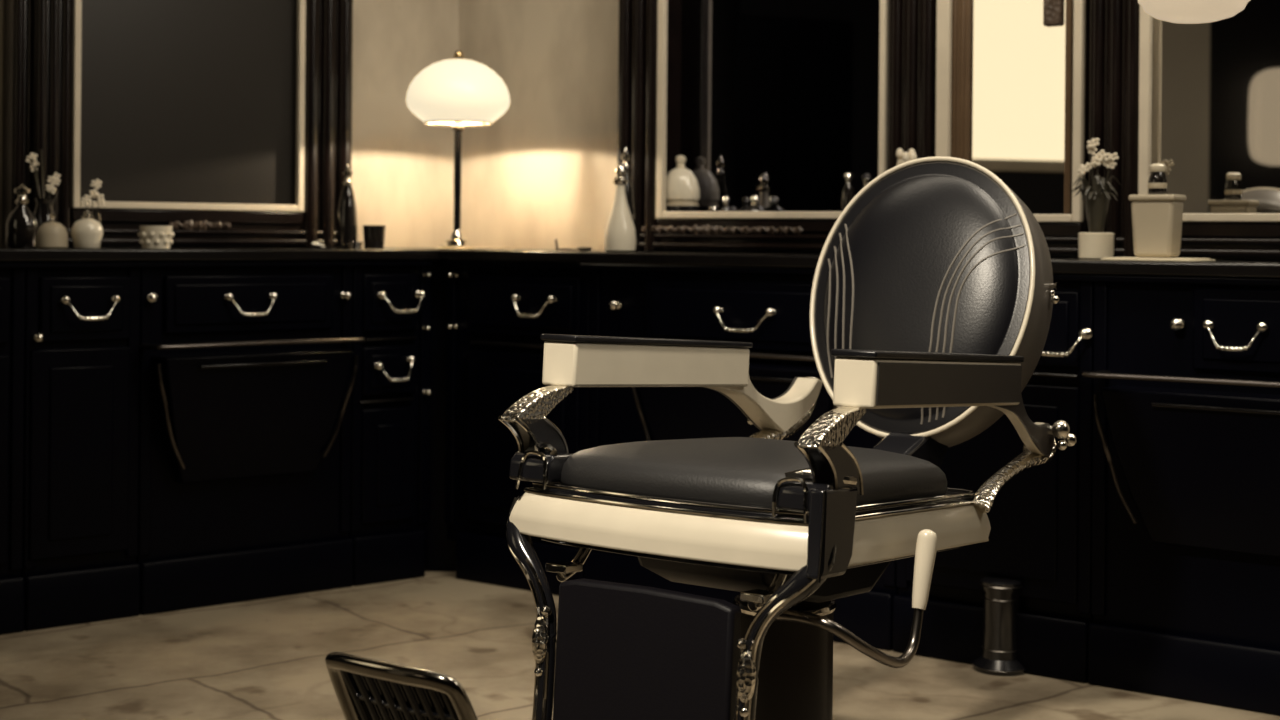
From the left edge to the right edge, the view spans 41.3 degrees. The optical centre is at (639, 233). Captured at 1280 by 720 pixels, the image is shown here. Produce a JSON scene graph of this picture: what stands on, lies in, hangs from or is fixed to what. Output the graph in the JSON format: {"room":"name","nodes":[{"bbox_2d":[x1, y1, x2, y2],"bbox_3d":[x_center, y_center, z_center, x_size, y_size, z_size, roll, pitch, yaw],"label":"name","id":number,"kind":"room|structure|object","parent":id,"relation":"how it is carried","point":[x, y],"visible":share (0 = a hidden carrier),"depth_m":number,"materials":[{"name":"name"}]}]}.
{"room":"salon","nodes":[
{"label":"salon","id":0,"kind":"room"},
{"bbox_2d":[0,0,458,261],"bbox_3d":[-1.306,-0.496,5.011,1.760,2.950,0.080,1,0,-38],"label":"wall","id":1,"kind":"structure","parent":0,"point":[402,166],"depth_m":5.39,"materials":[{"name":"paint"}]},
{"bbox_2d":[2,0,352,247],"bbox_3d":[-1.293,-0.617,4.877,1.003,1.309,0.143,1,0,-38],"label":"wall mirror","id":2,"kind":"object","parent":1,"relation":"attached to","point":[221,123],"visible":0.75,"depth_m":4.84,"materials":[{"name":"black mirror"}]},
{"bbox_2d":[0,571,1279,719],"bbox_3d":[0.091,1.021,1.963,6.600,0.060,7.126,1,0,0],"label":"floor","id":3,"kind":"structure","parent":0,"point":[260,659],"depth_m":3.86,"materials":[{"name":"tile"}]},
{"bbox_2d":[21,267,139,630],"bbox_3d":[-1.532,0.523,4.447,0.291,0.908,0.532,1,0,-38],"label":"base cabinet","id":4,"kind":"object","parent":3,"relation":"on","point":[82,346],"visible":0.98,"depth_m":4.26,"materials":[{"name":"black paint"}]},
{"bbox_2d":[136,260,366,614],"bbox_3d":[-1.157,0.526,4.698,0.618,0.908,0.604,1,0,-38],"label":"base cabinet","id":5,"kind":"object","parent":3,"relation":"on","point":[246,378],"visible":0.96,"depth_m":4.52,"materials":[{"name":"black paint"}]},
{"bbox_2d":[349,266,431,585],"bbox_3d":[-0.837,0.529,4.996,0.249,0.908,0.532,1,0,-38],"label":"base cabinet","id":6,"kind":"object","parent":3,"relation":"on","point":[391,392],"visible":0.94,"depth_m":4.82,"materials":[{"name":"black paint"}]},
{"bbox_2d":[425,262,455,570],"bbox_3d":[-0.574,0.538,5.228,0.448,0.893,0.478,1,0,-38],"label":"filler panel","id":7,"kind":"object","parent":3,"relation":"on","point":[440,552],"visible":0.03,"depth_m":4.96,"materials":[{"name":"black paint"}]},
{"bbox_2d":[445,266,589,595],"bbox_3d":[-0.229,0.534,4.930,0.517,0.908,0.532,1,0,36],"label":"base cabinet","id":8,"kind":"object","parent":3,"relation":"on","point":[497,317],"visible":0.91,"depth_m":4.78,"materials":[{"name":"black paint"}]},
{"bbox_2d":[325,156,1076,719],"bbox_3d":[0.173,0.421,2.647,0.648,1.141,1.648,1,0,35],"label":"barber chair","id":9,"kind":"object","parent":3,"relation":"on","point":[933,297],"visible":1,"depth_m":2.54,"materials":[{"name":"black leather"}]},
{"bbox_2d":[560,437,946,508],"bbox_3d":[0.180,0.369,2.658,0.464,0.097,0.544,1,0,35],"label":"seat cushion","id":10,"kind":"object","parent":9,"relation":"on","point":[721,472],"depth_m":2.48,"materials":[{"name":"black leather"}]},
{"bbox_2d":[815,163,1029,432],"bbox_3d":[0.521,0.115,3.174,0.428,0.502,0.169,1,0,35],"label":"cushion","id":11,"kind":"object","parent":9,"relation":"on","point":[925,257],"depth_m":3.14,"materials":[{"name":"black leather"}]},
{"bbox_2d":[584,269,897,650],"bbox_3d":[0.339,0.539,4.480,0.924,0.908,0.604,1,0,36],"label":"base cabinet","id":12,"kind":"object","parent":3,"relation":"on","point":[771,312],"visible":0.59,"depth_m":4.34,"materials":[{"name":"black paint"}]},
{"bbox_2d":[892,280,1093,682],"bbox_3d":[0.934,0.544,4.098,0.484,0.908,0.532,1,0,36],"label":"base cabinet","id":13,"kind":"object","parent":3,"relation":"on","point":[1040,537],"visible":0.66,"depth_m":3.85,"materials":[{"name":"black paint"}]},
{"bbox_2d":[972,576,1025,675],"bbox_3d":[0.827,0.893,3.894,0.128,0.208,0.128,1,0,36],"label":"stand","id":14,"kind":"object","parent":3,"relation":"on","point":[1001,598],"visible":0.95,"depth_m":3.86,"materials":[{"name":"black metal"}]},
{"bbox_2d":[1081,281,1279,715],"bbox_3d":[1.440,0.549,3.692,0.813,0.908,0.604,1,0,36],"label":"base cabinet","id":15,"kind":"object","parent":3,"relation":"on","point":[1185,597],"visible":0.98,"depth_m":3.63,"materials":[{"name":"black paint"}]},
{"bbox_2d":[437,249,1279,285],"bbox_3d":[0.530,0.078,4.403,3.129,0.046,0.510,1,0,36],"label":"countertop","id":16,"kind":"structure","parent":15,"relation":"on","point":[1229,272],"depth_m":4.25,"materials":[{"name":"black paint"}]},
{"bbox_2d":[406,51,513,249],"bbox_3d":[-0.533,-0.248,5.010,0.314,0.586,0.306,1,0,0],"label":"table lamp","id":17,"kind":"object","parent":16,"relation":"on","point":[458,92],"visible":1,"depth_m":4.91,"materials":[{"name":"white glass"}]},
{"bbox_2d":[555,239,577,249],"bbox_3d":[-0.205,0.030,4.758,0.080,0.032,0.012,0,0,36],"label":"razor","id":18,"kind":"object","parent":16,"relation":"on","point":[556,243],"visible":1,"depth_m":4.77,"materials":[{"name":"silver metal"}]},
{"bbox_2d":[576,247,591,250],"bbox_3d":[-0.158,0.043,4.782,0.044,0.010,0.043,1,0,36],"label":"soap dish","id":19,"kind":"object","parent":16,"relation":"on","point":[578,248],"visible":0.93,"depth_m":4.77,"materials":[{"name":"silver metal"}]},
{"bbox_2d":[604,163,635,251],"bbox_3d":[-0.054,-0.073,4.659,0.090,0.244,0.090,1,0,36],"label":"bottle","id":20,"kind":"object","parent":16,"relation":"on","point":[620,231],"visible":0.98,"depth_m":4.63,"materials":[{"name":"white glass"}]},
{"bbox_2d":[621,147,634,225],"bbox_3d":[-0.041,-0.098,4.810,0.056,0.295,0.056,0,0,36],"label":"bottle","id":21,"kind":"object","parent":16,"relation":"on","point":[625,156],"visible":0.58,"depth_m":4.80,"materials":[{"name":"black glass"}]},
{"bbox_2d":[896,148,916,164],"bbox_3d":[0.680,-0.082,4.342,0.060,0.275,0.060,0,0,36],"label":"flowers","id":22,"kind":"object","parent":16,"relation":"on","point":[903,157],"visible":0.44,"depth_m":4.33,"materials":[{"name":"beige plant"}]},
{"bbox_2d":[1070,138,1120,258],"bbox_3d":[1.069,-0.083,3.994,0.120,0.284,0.108,0,0,-7],"label":"planter","id":23,"kind":"object","parent":16,"relation":"on","point":[1095,244],"visible":1,"depth_m":3.97,"materials":[{"name":"beige ceramic"}]},
{"bbox_2d":[1100,257,1215,261],"bbox_3d":[1.157,0.056,3.797,0.210,0.006,0.150,0,0,36],"label":"folded towel","id":24,"kind":"object","parent":16,"relation":"on","point":[1105,258],"visible":1,"depth_m":3.74,"materials":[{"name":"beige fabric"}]},
{"bbox_2d":[1128,194,1185,257],"bbox_3d":[1.157,-0.017,3.804,0.104,0.140,0.088,1,0,36],"label":"canister","id":25,"kind":"object","parent":24,"relation":"on","point":[1157,218],"visible":1,"depth_m":3.77,"materials":[{"name":"white ceramic"}]},
{"bbox_2d":[1148,163,1166,194],"bbox_3d":[1.158,-0.123,3.804,0.042,0.070,0.042,0,0,36],"label":"pump bottle","id":26,"kind":"object","parent":25,"relation":"on","point":[1157,183],"visible":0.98,"depth_m":3.79,"materials":[{"name":"clear glass"}]},
{"bbox_3d":[-1.771,0.521,4.258,0.312,0.908,0.532,1,0,-38],"label":"base cabinet","id":27,"kind":"object","parent":3,"relation":"on","visible":0},
{"bbox_2d":[0,247,439,267],"bbox_3d":[-1.169,0.063,4.745,1.859,0.046,0.510,1,0,-38],"label":"countertop","id":28,"kind":"structure","parent":27,"relation":"on","point":[69,257],"depth_m":4.48,"materials":[{"name":"black paint"}]},
{"bbox_2d":[6,184,37,247],"bbox_3d":[-1.610,-0.047,4.431,0.080,0.165,0.080,1,0,-38],"label":"perfume bottle","id":29,"kind":"object","parent":28,"relation":"on","point":[22,223],"visible":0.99,"depth_m":4.40,"materials":[{"name":"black glass"}]},
{"bbox_2d":[25,149,60,227],"bbox_3d":[-1.572,-0.094,4.493,0.075,0.260,0.072,0,0,18],"label":"flower vase","id":30,"kind":"object","parent":28,"relation":"on","point":[44,208],"visible":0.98,"depth_m":4.48,"materials":[{"name":"clear glass"}]},
{"bbox_2d":[36,213,67,247],"bbox_3d":[-1.504,-0.009,4.349,0.076,0.090,0.076,1,0,-38],"label":"jar","id":31,"kind":"object","parent":28,"relation":"on","point":[51,234],"visible":0.98,"depth_m":4.32,"materials":[{"name":"beige ceramic"}]},
{"bbox_2d":[71,210,102,247],"bbox_3d":[-1.429,-0.012,4.395,0.080,0.098,0.080,0,0,-38],"label":"jar","id":32,"kind":"object","parent":28,"relation":"on","point":[86,232],"visible":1,"depth_m":4.37,"materials":[{"name":"beige ceramic"}]},
{"bbox_2d":[80,179,104,247],"bbox_3d":[-1.454,-0.055,4.515,0.063,0.183,0.052,1,0,-19],"label":"bunch","id":33,"kind":"object","parent":28,"relation":"on","point":[96,184],"visible":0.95,"depth_m":4.50,"materials":[{"name":"white plant"}]},
{"bbox_2d":[138,226,173,248],"bbox_3d":[-1.281,0.008,4.500,0.092,0.060,0.095,1,0,-38],"label":"bowl","id":34,"kind":"object","parent":28,"relation":"on","point":[152,237],"visible":1,"depth_m":4.46,"materials":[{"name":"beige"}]},
{"bbox_2d":[311,242,325,247],"bbox_3d":[-0.904,0.031,4.774,0.045,0.018,0.016,0,0,-38],"label":"hair clip","id":35,"kind":"object","parent":28,"relation":"on","point":[313,244],"visible":1,"depth_m":4.77,"materials":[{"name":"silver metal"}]},
{"bbox_2d":[336,164,357,248],"bbox_3d":[-0.850,-0.080,4.941,0.062,0.245,0.062,1,0,-38],"label":"bottle","id":36,"kind":"object","parent":28,"relation":"on","point":[347,226],"visible":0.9,"depth_m":4.92,"materials":[{"name":"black glass"}]},
{"bbox_2d":[347,242,362,248],"bbox_3d":[-0.810,0.032,4.833,0.045,0.020,0.045,0,0,-38],"label":"metal cup","id":37,"kind":"object","parent":28,"relation":"on","point":[351,245],"visible":0.99,"depth_m":4.82,"materials":[{"name":"silver metal"}]},
{"bbox_2d":[363,225,385,248],"bbox_3d":[-0.771,0.009,4.928,0.066,0.068,0.066,1,0,-38],"label":"glass tumbler","id":38,"kind":"object","parent":28,"relation":"on","point":[374,235],"visible":1,"depth_m":4.90,"materials":[{"name":"black glass"}]},
{"bbox_2d":[459,0,1273,249],"bbox_3d":[1.430,-0.472,4.128,4.913,2.950,0.080,1,0,36],"label":"wall","id":39,"kind":"structure","parent":0,"point":[543,172],"depth_m":5.32,"materials":[{"name":"paint"}]},
{"bbox_2d":[617,0,936,253],"bbox_3d":[0.380,-0.602,4.743,1.018,1.309,0.141,1,0,36],"label":"wall mirror","id":40,"kind":"object","parent":39,"relation":"attached to","point":[775,101],"visible":0.91,"depth_m":4.81,"materials":[{"name":"black mirror"}]},
{"bbox_2d":[666,155,699,211],"bbox_3d":[0.118,-0.137,4.936,0.124,0.185,0.093,1,0,36],"label":"apothecary jar","id":41,"kind":"object","parent":40,"relation":"on","point":[682,186],"visible":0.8,"depth_m":4.90,"materials":[{"name":"white ceramic"}]},
{"bbox_2d":[666,199,698,205],"bbox_3d":[0.117,-0.072,4.936,0.116,0.055,0.087,1,0,36],"label":"jar","id":42,"kind":"object","parent":41,"relation":"on","point":[669,202],"depth_m":4.89,"materials":[{"name":"white ceramic"}]},
{"bbox_2d":[709,204,717,211],"bbox_3d":[0.210,-0.064,4.870,0.032,0.041,0.032,0,0,36],"label":"bottle","id":43,"kind":"object","parent":40,"relation":"on","point":[713,208],"visible":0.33,"depth_m":4.86,"materials":[{"name":"silver glass"}]},
{"bbox_2d":[721,195,731,211],"bbox_3d":[0.246,-0.077,4.844,0.034,0.067,0.034,1,0,36],"label":"bottle","id":44,"kind":"object","parent":40,"relation":"on","point":[726,199],"visible":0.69,"depth_m":4.84,"materials":[{"name":"clear glass"}]},
{"bbox_2d":[743,194,766,211],"bbox_3d":[0.325,-0.077,4.788,0.068,0.069,0.068,0,0,36],"label":"bottle","id":45,"kind":"object","parent":40,"relation":"on","point":[755,206],"visible":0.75,"depth_m":4.77,"materials":[{"name":"clear glass"}]},
{"bbox_2d":[841,172,854,210],"bbox_3d":[0.566,-0.105,4.615,0.040,0.129,0.040,1,0,36],"label":"bottle","id":46,"kind":"object","parent":40,"relation":"on","point":[848,194],"visible":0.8,"depth_m":4.60,"materials":[{"name":"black glass"}]},
{"bbox_2d":[863,177,869,186],"bbox_3d":[0.611,-0.097,4.583,0.036,0.114,0.036,1,0,36],"label":"bottle","id":47,"kind":"object","parent":40,"relation":"on","point":[866,180],"visible":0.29,"depth_m":4.58,"materials":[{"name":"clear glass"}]},
{"bbox_2d":[935,0,1088,257],"bbox_3d":[0.963,-0.597,4.327,0.407,1.309,0.138,1,0,36],"label":"wall mirror","id":48,"kind":"object","parent":39,"relation":"attached to","point":[1012,89],"visible":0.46,"depth_m":4.29,"materials":[{"name":"beige mirror"}]},
{"bbox_2d":[1043,0,1062,25],"bbox_3d":[1.056,-0.821,4.274,0.048,0.604,0.098,0,0,36],"label":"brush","id":49,"kind":"object","parent":48,"relation":"hanging from","point":[1052,9],"visible":1,"depth_m":4.23,"materials":[{"name":"brown wood"}]},
{"bbox_2d":[1087,0,1279,260],"bbox_3d":[1.511,-0.592,3.935,0.936,1.309,0.138,1,0,36],"label":"wall mirror","id":50,"kind":"object","parent":39,"relation":"attached to","point":[1200,101],"visible":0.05,"depth_m":4.03,"materials":[{"name":"brown wood"}]},
{"bbox_3d":[0.117,-1.989,1.963,6.600,0.060,7.126,0,0,0],"label":"ceiling","id":51,"kind":"structure","parent":0,"visible":0},
{"bbox_2d":[1138,0,1249,23],"bbox_3d":[1.033,-1.171,3.150,0.202,1.557,0.202,1,0,0],"label":"pendant lamp","id":52,"kind":"object","parent":51,"relation":"hanging from","point":[1174,11],"visible":1,"depth_m":3.10,"materials":[{"name":"beige glass"}]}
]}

